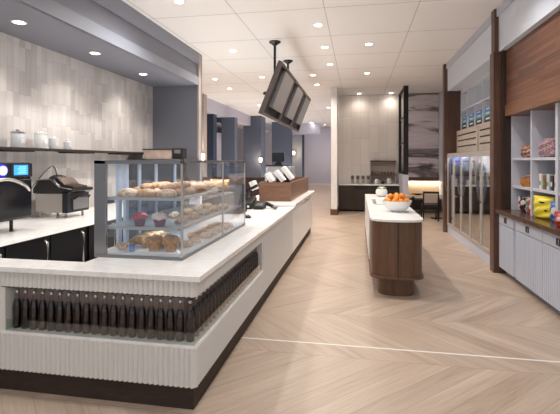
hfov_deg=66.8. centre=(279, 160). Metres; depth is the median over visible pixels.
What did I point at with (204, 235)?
scone
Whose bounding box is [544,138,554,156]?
snack bag
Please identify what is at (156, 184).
pastry
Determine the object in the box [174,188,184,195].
pastry
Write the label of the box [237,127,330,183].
wall
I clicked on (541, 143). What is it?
snack bag
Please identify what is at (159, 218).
cupcake
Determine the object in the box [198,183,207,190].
pastry
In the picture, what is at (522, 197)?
snack bag
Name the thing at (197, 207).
bun
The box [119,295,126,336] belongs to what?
glass bottle
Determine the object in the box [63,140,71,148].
canister
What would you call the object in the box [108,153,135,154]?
light
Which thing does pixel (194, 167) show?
refrigerator
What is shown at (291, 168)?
containers
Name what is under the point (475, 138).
wooden crates
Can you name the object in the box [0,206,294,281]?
countertop
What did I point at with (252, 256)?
glass bottle
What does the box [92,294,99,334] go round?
glass bottle
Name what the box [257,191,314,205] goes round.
countertop
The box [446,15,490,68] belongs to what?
trim
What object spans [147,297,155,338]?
glass bottle
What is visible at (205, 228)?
scone
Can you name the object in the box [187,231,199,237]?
scone
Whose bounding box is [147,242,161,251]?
paper cup
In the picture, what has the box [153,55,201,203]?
wall
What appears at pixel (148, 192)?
pastry
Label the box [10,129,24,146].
canister
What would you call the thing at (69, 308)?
glass bottle
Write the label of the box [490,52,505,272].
trim
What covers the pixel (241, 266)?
glass bottle
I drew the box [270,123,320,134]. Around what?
ceiling
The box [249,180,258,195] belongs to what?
holder
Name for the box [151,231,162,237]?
bread loaf
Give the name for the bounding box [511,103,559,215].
shelf unit
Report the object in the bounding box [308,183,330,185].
baseboard
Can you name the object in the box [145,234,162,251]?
muffin
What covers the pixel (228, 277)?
glass bottle
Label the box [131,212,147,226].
cupcake
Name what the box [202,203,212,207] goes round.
bun
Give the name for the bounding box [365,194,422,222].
countertop
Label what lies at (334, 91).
trim
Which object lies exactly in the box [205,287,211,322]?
glass bottle
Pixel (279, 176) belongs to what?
holder
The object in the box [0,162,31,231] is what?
speed oven
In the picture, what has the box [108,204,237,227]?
glass shelf
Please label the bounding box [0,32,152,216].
wall
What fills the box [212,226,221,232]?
scone
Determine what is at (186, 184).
pastry
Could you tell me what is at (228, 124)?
column
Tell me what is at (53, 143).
jar
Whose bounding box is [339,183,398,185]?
countertop
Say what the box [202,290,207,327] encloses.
glass bottle
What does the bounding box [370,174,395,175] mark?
shelf
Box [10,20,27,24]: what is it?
recessed light
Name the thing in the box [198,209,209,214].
bun
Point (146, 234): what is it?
bread loaf
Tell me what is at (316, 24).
recessed light
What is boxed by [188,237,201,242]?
scone
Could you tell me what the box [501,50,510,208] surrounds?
trim
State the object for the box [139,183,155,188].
pastry
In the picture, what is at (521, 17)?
wall panel
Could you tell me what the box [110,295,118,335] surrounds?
glass bottle
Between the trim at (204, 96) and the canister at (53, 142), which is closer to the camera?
the canister at (53, 142)
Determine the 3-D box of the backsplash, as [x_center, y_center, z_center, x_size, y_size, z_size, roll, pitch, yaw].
[4.666,0.935,14.163,1.200,0.550,0.060,0,0,10]
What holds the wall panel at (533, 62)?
attached to the wall at (440, 92)
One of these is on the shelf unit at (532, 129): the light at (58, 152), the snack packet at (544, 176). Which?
the snack packet at (544, 176)
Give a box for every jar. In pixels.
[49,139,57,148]
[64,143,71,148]
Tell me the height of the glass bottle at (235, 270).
0.279 m
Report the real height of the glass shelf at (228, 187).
0.008 m
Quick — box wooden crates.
[457,121,489,152]
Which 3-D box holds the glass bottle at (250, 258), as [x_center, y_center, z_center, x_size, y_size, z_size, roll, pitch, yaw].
[-0.315,1.081,4.470,0.060,0.279,0.060,0,0,10]
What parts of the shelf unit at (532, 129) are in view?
shelf, shelf, shelf, shelf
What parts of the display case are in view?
post, door pane, frame, frame, shelf rail, shelf rail, post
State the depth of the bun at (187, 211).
4.06 m
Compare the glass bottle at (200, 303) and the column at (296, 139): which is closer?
the glass bottle at (200, 303)
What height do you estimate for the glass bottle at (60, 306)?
0.279 m
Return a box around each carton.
[476,118,481,124]
[484,115,489,122]
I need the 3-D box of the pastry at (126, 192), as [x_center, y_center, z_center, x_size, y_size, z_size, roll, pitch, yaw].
[-1.218,0.250,3.389,0.160,0.070,0.155,0,0,10]
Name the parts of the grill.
arch handle, lid trim, lid, frame, drawer, drawer handle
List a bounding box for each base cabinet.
[339,183,398,209]
[499,214,559,313]
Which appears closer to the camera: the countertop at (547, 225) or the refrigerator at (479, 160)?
the countertop at (547, 225)
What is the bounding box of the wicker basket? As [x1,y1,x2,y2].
[519,175,529,186]
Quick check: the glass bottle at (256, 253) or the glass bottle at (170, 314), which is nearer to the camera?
the glass bottle at (170, 314)
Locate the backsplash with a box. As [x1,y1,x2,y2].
[409,181,438,194]
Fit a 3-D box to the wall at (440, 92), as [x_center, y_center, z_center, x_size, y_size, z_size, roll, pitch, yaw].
[4.149,-0.300,7.426,0.200,3.920,13.700,0,0,10]
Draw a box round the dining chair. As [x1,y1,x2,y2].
[421,191,438,221]
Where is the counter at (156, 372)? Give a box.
[0,191,314,409]
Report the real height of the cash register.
0.379 m
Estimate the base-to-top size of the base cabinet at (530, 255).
0.900 m
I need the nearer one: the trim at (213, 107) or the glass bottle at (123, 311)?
the glass bottle at (123, 311)
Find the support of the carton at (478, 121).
on the cubby shelving at (475, 97)
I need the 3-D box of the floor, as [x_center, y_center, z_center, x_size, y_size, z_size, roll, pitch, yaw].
[-0.677,1.710,13.846,12.700,0.100,32.000,0,0,10]
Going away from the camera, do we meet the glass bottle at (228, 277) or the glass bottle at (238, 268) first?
the glass bottle at (228, 277)
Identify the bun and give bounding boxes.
[168,211,180,218]
[174,216,187,223]
[183,208,192,214]
[187,212,199,218]
[192,205,202,210]
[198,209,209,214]
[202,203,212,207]
[209,205,219,211]
[218,203,227,208]
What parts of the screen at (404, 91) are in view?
frame post, pane, frame rail, frame post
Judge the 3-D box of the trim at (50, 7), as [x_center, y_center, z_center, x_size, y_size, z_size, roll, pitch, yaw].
[-2.362,-1.665,5.330,0.040,0.170,7.240,0,0,10]
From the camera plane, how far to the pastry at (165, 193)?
3.28 m
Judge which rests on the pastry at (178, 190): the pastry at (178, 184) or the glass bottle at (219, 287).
the pastry at (178, 184)
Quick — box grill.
[32,166,92,217]
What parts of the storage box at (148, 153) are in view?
lid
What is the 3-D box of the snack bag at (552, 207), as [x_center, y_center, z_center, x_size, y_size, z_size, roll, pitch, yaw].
[3.189,0.585,4.892,0.106,0.240,0.160,0,0,-12]
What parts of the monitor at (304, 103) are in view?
panel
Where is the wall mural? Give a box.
[408,94,438,176]
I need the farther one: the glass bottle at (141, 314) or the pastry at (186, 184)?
the pastry at (186, 184)
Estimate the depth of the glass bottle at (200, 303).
3.03 m
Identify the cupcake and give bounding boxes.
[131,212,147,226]
[151,212,167,226]
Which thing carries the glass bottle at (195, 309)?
on the counter at (156, 372)
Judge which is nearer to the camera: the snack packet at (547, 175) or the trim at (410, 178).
the snack packet at (547, 175)
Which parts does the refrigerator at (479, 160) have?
door, pane, handle, handle, kick plate, door, pane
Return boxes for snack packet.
[539,174,546,188]
[543,175,546,189]
[546,174,554,189]
[550,176,553,190]
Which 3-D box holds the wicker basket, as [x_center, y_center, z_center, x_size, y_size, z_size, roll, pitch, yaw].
[3.394,0.270,5.790,0.224,0.160,0.327,0,0,10]
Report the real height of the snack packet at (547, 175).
0.190 m
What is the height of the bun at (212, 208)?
0.056 m
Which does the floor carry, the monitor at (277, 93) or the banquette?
the banquette
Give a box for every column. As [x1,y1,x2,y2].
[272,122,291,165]
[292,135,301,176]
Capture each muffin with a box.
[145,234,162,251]
[162,235,179,251]
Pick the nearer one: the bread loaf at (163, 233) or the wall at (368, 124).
the bread loaf at (163, 233)
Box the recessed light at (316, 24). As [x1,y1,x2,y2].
[313,23,322,26]
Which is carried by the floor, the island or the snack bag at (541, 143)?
the island
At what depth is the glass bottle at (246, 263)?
4.29 m
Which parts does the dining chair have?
leg, seat, backrest, rail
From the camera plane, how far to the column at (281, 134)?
24.50 m
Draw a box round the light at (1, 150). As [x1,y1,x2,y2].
[0,149,34,151]
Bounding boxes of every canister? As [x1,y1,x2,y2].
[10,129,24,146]
[33,131,47,147]
[48,136,58,148]
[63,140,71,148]
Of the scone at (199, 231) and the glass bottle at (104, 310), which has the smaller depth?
the glass bottle at (104, 310)
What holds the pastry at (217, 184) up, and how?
on the display case
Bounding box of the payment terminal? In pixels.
[241,184,259,208]
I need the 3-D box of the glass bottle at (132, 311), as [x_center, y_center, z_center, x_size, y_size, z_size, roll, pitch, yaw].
[-1.025,1.081,2.954,0.060,0.279,0.060,0,0,10]
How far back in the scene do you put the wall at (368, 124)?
14.50 m
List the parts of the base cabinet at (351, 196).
door, door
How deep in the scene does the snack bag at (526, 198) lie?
5.71 m
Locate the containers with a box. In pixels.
[265,166,295,180]
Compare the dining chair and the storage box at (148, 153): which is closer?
the storage box at (148, 153)
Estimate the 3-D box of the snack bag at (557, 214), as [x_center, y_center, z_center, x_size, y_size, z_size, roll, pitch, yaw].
[3.018,0.625,4.512,0.116,0.160,0.220,0,0,-12]
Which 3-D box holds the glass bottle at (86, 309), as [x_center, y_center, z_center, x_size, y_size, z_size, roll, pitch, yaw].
[-1.372,1.081,3.017,0.060,0.279,0.060,0,0,10]
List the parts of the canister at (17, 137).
lid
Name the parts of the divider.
cap rail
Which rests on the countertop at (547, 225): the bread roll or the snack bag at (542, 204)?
the snack bag at (542, 204)
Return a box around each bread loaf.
[129,235,147,246]
[140,232,153,236]
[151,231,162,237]
[157,231,168,236]
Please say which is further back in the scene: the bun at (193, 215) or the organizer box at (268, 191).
the organizer box at (268, 191)
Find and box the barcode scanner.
[266,202,277,208]
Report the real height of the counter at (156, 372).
0.965 m
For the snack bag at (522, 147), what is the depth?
5.87 m
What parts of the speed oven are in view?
leg, handle, door, control panel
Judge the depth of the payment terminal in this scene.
6.72 m
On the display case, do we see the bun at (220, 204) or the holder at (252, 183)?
the bun at (220, 204)
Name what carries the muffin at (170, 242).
on the serving board
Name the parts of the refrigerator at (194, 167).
door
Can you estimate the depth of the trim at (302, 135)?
25.00 m
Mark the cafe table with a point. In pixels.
(412, 196)
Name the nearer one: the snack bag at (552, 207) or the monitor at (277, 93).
the snack bag at (552, 207)
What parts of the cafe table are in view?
leg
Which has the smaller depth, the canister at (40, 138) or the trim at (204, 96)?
the canister at (40, 138)
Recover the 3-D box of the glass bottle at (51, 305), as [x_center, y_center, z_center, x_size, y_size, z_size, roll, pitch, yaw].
[-1.649,1.081,3.068,0.060,0.279,0.060,0,0,10]
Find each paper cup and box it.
[133,218,145,226]
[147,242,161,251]
[153,219,165,226]
[164,243,177,251]
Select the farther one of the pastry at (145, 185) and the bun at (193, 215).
the bun at (193, 215)
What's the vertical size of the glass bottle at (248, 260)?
0.279 m
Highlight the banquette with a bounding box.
[409,197,440,209]
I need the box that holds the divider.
[202,177,264,204]
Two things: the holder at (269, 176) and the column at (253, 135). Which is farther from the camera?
the column at (253, 135)
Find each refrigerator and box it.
[128,159,199,203]
[445,151,472,249]
[470,150,489,265]
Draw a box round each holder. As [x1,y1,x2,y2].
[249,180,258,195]
[265,172,275,181]
[273,170,286,181]
[281,166,294,182]
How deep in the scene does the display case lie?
3.62 m
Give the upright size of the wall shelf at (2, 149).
0.050 m
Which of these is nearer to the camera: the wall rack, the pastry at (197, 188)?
the pastry at (197, 188)
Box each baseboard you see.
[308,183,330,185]
[330,206,338,214]
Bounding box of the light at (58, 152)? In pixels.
[58,152,94,153]
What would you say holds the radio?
on the refrigerator at (194, 167)
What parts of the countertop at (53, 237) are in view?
door, door, handle, door, handle, door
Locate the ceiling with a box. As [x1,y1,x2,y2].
[122,0,503,128]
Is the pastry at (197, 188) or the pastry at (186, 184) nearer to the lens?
the pastry at (186, 184)
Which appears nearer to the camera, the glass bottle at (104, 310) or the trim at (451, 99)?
the glass bottle at (104, 310)
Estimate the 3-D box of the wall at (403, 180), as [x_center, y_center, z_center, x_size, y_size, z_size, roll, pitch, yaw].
[3.906,1.035,13.503,0.160,1.250,1.610,0,0,10]
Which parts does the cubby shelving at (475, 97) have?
shelf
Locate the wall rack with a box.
[370,161,395,183]
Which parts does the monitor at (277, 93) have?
panel, ceiling plate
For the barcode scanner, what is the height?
0.099 m
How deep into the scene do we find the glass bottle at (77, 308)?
3.01 m
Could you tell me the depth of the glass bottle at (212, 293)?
3.28 m
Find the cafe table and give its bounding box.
[405,195,442,218]
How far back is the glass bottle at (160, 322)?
2.90 m
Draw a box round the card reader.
[253,201,265,209]
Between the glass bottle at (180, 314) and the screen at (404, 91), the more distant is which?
the screen at (404, 91)
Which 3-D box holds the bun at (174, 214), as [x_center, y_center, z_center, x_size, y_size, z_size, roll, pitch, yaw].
[-0.950,0.484,3.838,0.114,0.056,0.121,0,0,10]
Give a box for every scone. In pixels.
[179,240,192,247]
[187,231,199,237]
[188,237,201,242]
[195,229,205,234]
[200,232,211,238]
[201,226,211,230]
[206,229,217,234]
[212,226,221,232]
[224,222,232,226]
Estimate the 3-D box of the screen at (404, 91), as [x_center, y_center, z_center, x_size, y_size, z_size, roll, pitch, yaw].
[3.917,-0.925,13.511,0.140,2.670,1.590,0,0,10]
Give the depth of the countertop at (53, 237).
4.86 m
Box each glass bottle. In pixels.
[13,289,20,328]
[21,289,29,328]
[30,290,38,329]
[38,290,47,330]
[47,291,55,330]
[56,291,64,331]
[64,292,73,332]
[74,292,81,332]
[83,293,90,333]
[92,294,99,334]
[101,294,108,334]
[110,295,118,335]
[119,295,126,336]
[129,296,136,336]
[137,296,145,338]
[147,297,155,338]
[156,298,164,339]
[166,298,174,340]
[176,299,183,341]
[186,299,194,342]
[192,297,199,336]
[197,293,203,331]
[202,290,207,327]
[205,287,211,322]
[209,283,214,318]
[213,280,218,314]
[216,277,221,310]
[220,275,225,307]
[223,272,228,304]
[226,269,231,300]
[229,267,234,297]
[232,265,236,294]
[234,263,239,291]
[237,261,241,289]
[239,259,243,286]
[242,257,245,284]
[244,255,247,281]
[246,259,249,279]
[248,252,251,277]
[250,250,254,274]
[252,248,255,272]
[254,247,257,270]
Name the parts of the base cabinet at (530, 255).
drawer, door, drawer, door, drawer, door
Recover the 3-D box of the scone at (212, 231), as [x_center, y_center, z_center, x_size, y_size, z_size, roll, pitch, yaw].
[-0.655,0.684,4.096,0.116,0.054,0.101,0,0,10]
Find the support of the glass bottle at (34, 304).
on the counter at (156, 372)
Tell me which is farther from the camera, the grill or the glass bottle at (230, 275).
the grill
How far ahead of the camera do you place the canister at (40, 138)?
5.59 m
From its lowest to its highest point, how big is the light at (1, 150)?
0.020 m
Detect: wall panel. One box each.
[448,25,490,90]
[499,0,559,51]
[506,11,559,104]
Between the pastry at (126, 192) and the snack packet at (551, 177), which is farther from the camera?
the snack packet at (551, 177)
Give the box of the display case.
[94,160,244,260]
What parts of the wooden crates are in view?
panel, panel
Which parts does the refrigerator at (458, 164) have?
door, pane, door, pane, kick plate, handle, door, pane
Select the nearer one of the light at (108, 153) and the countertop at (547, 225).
the countertop at (547, 225)
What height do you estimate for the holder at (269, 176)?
0.483 m
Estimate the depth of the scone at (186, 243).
3.44 m
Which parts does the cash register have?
drawer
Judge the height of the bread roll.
0.059 m
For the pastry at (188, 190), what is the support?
on the display case
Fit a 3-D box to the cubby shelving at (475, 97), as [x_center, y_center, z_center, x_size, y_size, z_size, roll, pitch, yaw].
[4.013,-1.155,8.097,0.300,0.930,3.470,0,0,10]
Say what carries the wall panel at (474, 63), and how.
attached to the wall at (440, 92)
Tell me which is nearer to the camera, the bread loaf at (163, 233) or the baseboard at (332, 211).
the bread loaf at (163, 233)
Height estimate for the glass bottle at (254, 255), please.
0.279 m
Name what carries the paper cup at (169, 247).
on the muffin at (170, 242)
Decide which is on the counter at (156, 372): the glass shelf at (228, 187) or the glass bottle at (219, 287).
the glass bottle at (219, 287)
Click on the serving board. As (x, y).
(145, 249)
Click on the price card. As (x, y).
(131, 246)
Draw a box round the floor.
[0,186,559,413]
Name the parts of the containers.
panel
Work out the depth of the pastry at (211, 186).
4.24 m
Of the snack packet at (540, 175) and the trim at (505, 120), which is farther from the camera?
the trim at (505, 120)
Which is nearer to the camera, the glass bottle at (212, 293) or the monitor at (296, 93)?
the glass bottle at (212, 293)
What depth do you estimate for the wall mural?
14.13 m
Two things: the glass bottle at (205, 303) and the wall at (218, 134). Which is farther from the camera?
the wall at (218, 134)
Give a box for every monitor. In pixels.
[258,40,294,121]
[266,152,288,166]
[278,60,303,127]
[288,91,310,131]
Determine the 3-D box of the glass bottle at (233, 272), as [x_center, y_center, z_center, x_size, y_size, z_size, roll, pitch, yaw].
[-0.422,1.081,3.886,0.060,0.279,0.060,0,0,10]
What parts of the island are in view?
panel, inlay panel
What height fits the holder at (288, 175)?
0.588 m
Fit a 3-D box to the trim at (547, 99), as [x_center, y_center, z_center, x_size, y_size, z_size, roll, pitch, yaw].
[3.055,-0.730,3.458,0.530,0.160,5.500,0,0,10]
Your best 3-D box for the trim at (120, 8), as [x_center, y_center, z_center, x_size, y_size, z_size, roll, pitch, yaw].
[-2.362,-2.145,5.330,0.040,0.230,7.240,0,0,10]
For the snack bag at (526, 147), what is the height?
0.170 m
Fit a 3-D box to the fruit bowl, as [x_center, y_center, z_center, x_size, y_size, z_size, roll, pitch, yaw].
[1.633,0.627,5.933,0.400,0.155,0.400,0,0,10]
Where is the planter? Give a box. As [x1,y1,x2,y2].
[376,189,386,196]
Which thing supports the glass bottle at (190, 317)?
on the counter at (156, 372)
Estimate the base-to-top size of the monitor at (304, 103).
0.957 m
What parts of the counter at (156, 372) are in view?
fluted panel, niche post, niche sill, fluted panel, niche post, fluted panel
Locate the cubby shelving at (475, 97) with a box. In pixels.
[461,72,489,129]
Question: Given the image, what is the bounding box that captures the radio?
[173,148,186,158]
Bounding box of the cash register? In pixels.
[219,186,246,213]
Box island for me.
[365,194,423,295]
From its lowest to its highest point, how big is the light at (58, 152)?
0.020 m
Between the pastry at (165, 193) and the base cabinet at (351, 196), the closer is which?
the pastry at (165, 193)
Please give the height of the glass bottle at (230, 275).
0.279 m
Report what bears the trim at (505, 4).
attached to the wall at (440, 92)
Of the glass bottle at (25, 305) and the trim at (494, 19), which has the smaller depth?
the glass bottle at (25, 305)
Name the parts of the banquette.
seat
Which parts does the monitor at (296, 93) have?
ceiling plate, panel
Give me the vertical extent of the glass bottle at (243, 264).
0.279 m
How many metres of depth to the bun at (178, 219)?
3.48 m
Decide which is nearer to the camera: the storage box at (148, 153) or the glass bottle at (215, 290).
the glass bottle at (215, 290)
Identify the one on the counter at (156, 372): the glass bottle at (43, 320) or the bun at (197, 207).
the glass bottle at (43, 320)
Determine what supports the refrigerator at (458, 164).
on the floor
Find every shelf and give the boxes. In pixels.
[0,147,143,154]
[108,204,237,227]
[109,185,232,197]
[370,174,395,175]
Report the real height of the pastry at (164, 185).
0.053 m
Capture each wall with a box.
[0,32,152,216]
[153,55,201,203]
[217,132,220,176]
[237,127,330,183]
[339,93,438,210]
[398,173,408,197]
[439,90,442,212]
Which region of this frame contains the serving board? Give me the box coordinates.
[134,238,207,254]
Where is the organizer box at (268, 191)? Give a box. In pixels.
[259,177,307,201]
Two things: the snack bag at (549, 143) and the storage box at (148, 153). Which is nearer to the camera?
the snack bag at (549, 143)
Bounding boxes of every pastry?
[117,188,137,196]
[138,188,157,196]
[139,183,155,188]
[151,182,162,187]
[157,189,176,197]
[159,183,176,189]
[171,182,183,187]
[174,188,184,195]
[183,181,190,186]
[183,186,194,193]
[191,185,204,192]
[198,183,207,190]
[203,182,215,189]
[211,182,221,188]
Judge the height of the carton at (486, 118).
0.120 m
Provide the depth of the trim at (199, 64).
8.90 m
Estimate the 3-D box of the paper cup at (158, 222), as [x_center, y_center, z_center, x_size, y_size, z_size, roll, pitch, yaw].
[-0.939,0.478,3.322,0.108,0.068,0.106,0,0,10]
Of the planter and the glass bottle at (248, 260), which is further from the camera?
the planter
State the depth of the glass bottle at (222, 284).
3.53 m
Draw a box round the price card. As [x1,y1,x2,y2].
[129,244,134,251]
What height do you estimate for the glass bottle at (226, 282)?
0.279 m
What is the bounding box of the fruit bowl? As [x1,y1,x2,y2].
[382,200,411,211]
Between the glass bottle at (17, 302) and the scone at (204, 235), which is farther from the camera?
the scone at (204, 235)
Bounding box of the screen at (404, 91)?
[399,85,407,174]
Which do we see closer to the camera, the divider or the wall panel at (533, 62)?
the wall panel at (533, 62)
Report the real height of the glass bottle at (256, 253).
0.279 m
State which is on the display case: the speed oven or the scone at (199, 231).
the scone at (199, 231)
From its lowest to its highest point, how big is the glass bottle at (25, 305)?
0.279 m
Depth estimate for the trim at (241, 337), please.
3.72 m
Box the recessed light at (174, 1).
[173,0,184,3]
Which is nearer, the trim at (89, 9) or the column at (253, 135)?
the trim at (89, 9)
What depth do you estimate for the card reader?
6.56 m
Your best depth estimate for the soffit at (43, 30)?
5.76 m
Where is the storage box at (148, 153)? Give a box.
[142,149,172,158]
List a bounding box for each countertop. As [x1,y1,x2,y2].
[0,201,122,261]
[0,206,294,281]
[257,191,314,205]
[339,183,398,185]
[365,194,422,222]
[495,209,559,235]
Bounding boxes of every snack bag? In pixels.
[520,145,524,157]
[520,195,529,211]
[524,145,529,157]
[525,197,529,212]
[533,195,554,219]
[538,141,544,156]
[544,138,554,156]
[550,201,554,221]
[554,211,559,226]
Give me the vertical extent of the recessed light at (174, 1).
0.010 m
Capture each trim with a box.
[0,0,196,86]
[18,0,198,84]
[53,0,196,75]
[93,0,198,63]
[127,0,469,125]
[197,53,200,203]
[202,94,206,176]
[207,98,269,131]
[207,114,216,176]
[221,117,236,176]
[241,337,559,362]
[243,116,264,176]
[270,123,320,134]
[302,135,303,176]
[331,87,338,208]
[409,177,438,180]
[443,64,460,231]
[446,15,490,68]
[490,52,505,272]
[491,9,498,53]
[497,0,514,16]
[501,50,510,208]
[505,85,559,115]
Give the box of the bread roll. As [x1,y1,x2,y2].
[115,242,128,248]
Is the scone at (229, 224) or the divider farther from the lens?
the divider
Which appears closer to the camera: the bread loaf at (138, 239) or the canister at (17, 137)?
the bread loaf at (138, 239)

